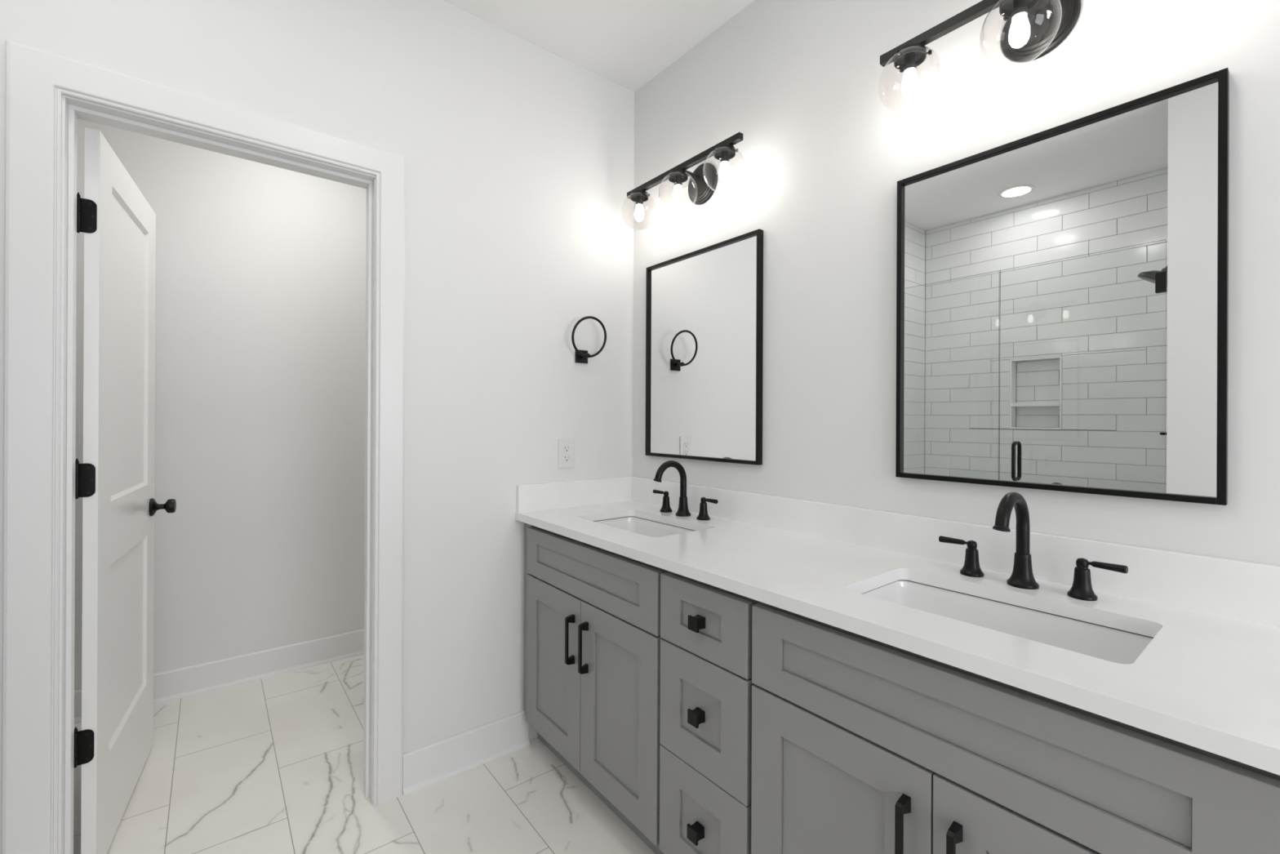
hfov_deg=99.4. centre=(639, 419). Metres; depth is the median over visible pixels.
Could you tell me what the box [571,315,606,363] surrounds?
towel ring
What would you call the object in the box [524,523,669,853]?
base cabinet
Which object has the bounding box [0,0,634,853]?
wall
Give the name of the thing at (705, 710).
base cabinet
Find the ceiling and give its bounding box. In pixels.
[441,0,754,92]
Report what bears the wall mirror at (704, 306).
attached to the wall at (825, 158)
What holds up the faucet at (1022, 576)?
on the countertop
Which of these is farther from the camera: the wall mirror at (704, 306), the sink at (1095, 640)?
the wall mirror at (704, 306)
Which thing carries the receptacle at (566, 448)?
attached to the wall outlet at (566, 446)
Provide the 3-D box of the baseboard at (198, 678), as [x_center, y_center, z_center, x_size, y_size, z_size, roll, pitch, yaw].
[-1.651,1.187,2.765,2.120,0.128,0.026,0,0,-38]
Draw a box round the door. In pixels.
[73,127,176,853]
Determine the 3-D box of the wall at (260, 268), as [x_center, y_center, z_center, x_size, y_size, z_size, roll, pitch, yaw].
[-1.724,-0.112,2.784,2.220,2.725,0.100,0,0,-38]
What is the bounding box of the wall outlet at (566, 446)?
[558,438,573,468]
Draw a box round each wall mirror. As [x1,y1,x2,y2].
[644,228,763,465]
[895,67,1229,505]
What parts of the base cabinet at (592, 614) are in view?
door, bar pull, bar pull, false drawer, door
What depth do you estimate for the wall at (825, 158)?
1.53 m
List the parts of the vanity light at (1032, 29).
bulb, glass globe, bulb, glass globe, arm, wall plate, glass globe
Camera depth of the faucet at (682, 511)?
2.01 m
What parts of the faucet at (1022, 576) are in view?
lever, handle, spout, spout, handle, lever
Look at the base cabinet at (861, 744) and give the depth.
0.88 m
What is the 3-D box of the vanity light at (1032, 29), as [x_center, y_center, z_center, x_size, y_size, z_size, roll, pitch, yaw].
[0.836,-0.873,1.180,0.202,0.216,0.610,0,0,-38]
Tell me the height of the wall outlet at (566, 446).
0.120 m
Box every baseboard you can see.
[74,628,364,724]
[402,709,529,795]
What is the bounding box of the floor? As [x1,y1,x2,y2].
[73,653,655,853]
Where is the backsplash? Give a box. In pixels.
[631,476,1279,626]
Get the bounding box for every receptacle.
[563,444,570,452]
[563,454,570,462]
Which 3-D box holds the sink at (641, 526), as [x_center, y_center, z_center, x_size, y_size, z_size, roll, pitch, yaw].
[0.005,0.462,1.906,0.333,0.150,0.524,0,0,-38]
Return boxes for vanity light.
[621,132,746,230]
[878,0,1172,114]
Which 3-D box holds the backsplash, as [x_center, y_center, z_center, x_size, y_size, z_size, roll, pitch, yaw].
[0.581,0.310,1.641,0.020,0.106,1.964,0,0,-38]
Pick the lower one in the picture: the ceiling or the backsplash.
the backsplash
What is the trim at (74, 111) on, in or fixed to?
attached to the wall at (519, 155)
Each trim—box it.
[1,40,405,853]
[64,104,372,853]
[79,118,364,188]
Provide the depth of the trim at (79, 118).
1.61 m
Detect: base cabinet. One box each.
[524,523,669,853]
[659,571,760,853]
[751,601,1279,853]
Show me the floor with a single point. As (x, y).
(273, 764)
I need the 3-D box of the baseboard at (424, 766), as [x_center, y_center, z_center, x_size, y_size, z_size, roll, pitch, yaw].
[-0.614,1.191,1.960,0.462,0.128,0.026,0,0,-38]
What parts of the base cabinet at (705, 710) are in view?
square knob, square knob, square knob, drawer, drawer, drawer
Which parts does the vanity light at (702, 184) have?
glass globe, bulb, bulb, glass globe, arm, wall plate, glass globe, bulb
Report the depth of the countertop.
1.08 m
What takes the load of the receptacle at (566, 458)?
attached to the wall outlet at (566, 446)
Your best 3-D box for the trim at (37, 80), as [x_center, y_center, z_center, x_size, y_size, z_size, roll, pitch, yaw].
[-1.141,0.183,1.545,0.888,2.138,0.018,0,0,-38]
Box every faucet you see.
[653,460,718,519]
[938,492,1128,600]
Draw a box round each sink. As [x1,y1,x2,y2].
[592,515,693,537]
[861,579,1153,663]
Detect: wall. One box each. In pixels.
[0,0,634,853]
[74,118,366,689]
[632,0,1279,565]
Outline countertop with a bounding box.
[515,475,1279,775]
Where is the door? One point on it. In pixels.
(114, 481)
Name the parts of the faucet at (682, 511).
lever, handle, spout, spout, handle, lever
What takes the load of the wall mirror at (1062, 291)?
attached to the wall at (825, 158)
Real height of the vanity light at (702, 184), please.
0.216 m

